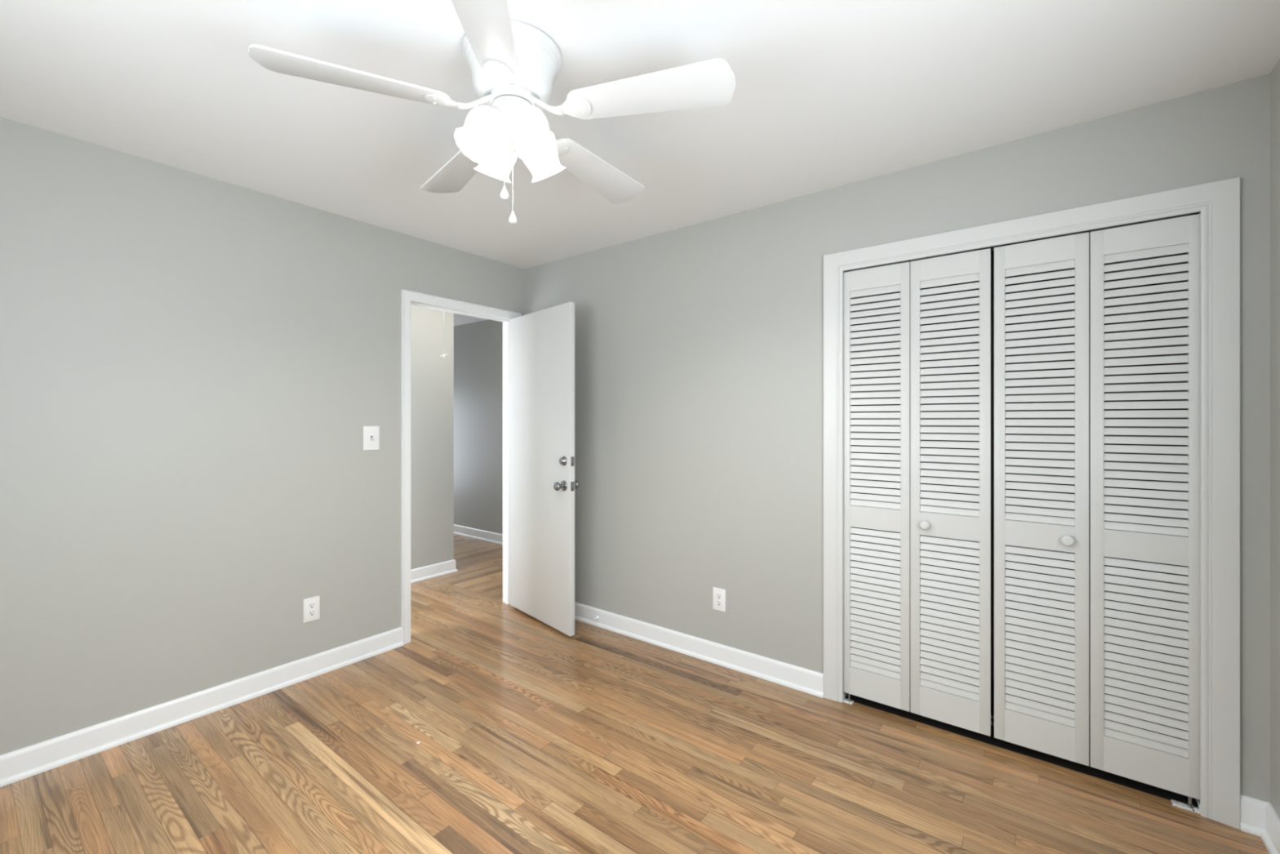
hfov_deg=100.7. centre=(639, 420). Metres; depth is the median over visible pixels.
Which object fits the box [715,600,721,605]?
receptacle
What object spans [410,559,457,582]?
baseboard
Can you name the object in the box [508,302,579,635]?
door
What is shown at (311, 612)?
receptacle
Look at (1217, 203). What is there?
trim
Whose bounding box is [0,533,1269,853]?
floor
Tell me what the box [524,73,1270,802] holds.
wall
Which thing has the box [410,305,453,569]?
wall
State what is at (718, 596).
receptacle
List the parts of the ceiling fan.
blade, blade, lamp shade, blade, lamp shade, pull chain, pull chain, bulb, lamp shade, lamp shade, blade, blade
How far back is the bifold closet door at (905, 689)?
2.32 m
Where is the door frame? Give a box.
[400,288,520,644]
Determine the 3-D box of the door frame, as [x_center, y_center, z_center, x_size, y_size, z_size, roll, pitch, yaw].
[-1.190,0.278,3.533,0.148,2.104,0.891,0,0,37]
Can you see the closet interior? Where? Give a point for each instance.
(992, 251)
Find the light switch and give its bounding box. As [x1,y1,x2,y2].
[363,426,379,450]
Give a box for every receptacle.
[308,602,315,608]
[308,609,315,616]
[715,593,721,599]
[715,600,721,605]
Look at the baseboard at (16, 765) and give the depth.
2.32 m
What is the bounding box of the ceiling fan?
[248,0,735,224]
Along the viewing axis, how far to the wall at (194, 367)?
2.33 m
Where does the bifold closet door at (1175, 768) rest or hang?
in the wall at (699, 348)
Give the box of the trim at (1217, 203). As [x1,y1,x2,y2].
[823,177,1239,828]
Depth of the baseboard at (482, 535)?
5.94 m
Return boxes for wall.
[0,116,524,755]
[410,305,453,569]
[453,320,502,533]
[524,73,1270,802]
[1270,58,1279,818]
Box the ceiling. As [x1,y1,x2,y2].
[0,0,1279,325]
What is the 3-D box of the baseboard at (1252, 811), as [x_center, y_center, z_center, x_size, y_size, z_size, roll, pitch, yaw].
[1.983,1.277,1.708,0.068,0.105,0.026,0,0,37]
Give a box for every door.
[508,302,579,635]
[843,248,991,736]
[993,213,1199,799]
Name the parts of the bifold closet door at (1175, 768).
louver panel, louver panel, knob, louver panel, louver panel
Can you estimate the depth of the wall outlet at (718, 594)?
2.90 m
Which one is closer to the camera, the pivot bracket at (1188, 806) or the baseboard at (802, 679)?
the pivot bracket at (1188, 806)
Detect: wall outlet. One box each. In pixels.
[303,595,319,622]
[712,586,725,612]
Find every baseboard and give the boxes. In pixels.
[0,626,403,786]
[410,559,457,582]
[453,524,502,544]
[574,601,823,697]
[1240,794,1269,836]
[1260,802,1279,853]
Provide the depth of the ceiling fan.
1.52 m
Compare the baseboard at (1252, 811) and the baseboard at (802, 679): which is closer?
the baseboard at (1252, 811)
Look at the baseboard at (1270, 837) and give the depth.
1.65 m
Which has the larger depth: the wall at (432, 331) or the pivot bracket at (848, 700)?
the wall at (432, 331)
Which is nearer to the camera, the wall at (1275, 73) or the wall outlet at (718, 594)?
the wall at (1275, 73)
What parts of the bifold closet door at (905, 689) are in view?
louver panel, louver panel, knob, louver panel, louver panel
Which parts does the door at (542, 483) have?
knob, latch plate, deadbolt plate, knob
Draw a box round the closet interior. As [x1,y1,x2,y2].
[851,235,1186,721]
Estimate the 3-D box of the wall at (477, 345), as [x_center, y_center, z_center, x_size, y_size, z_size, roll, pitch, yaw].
[-1.564,0.110,5.834,3.500,2.440,0.100,0,0,37]
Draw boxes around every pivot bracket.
[843,692,853,704]
[1170,795,1200,813]
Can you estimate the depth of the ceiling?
1.78 m
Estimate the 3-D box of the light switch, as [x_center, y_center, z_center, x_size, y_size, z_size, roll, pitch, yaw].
[-1.515,0.101,2.999,0.022,0.136,0.089,0,0,37]
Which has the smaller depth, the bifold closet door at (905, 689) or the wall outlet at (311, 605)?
the bifold closet door at (905, 689)
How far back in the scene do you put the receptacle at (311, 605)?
2.76 m

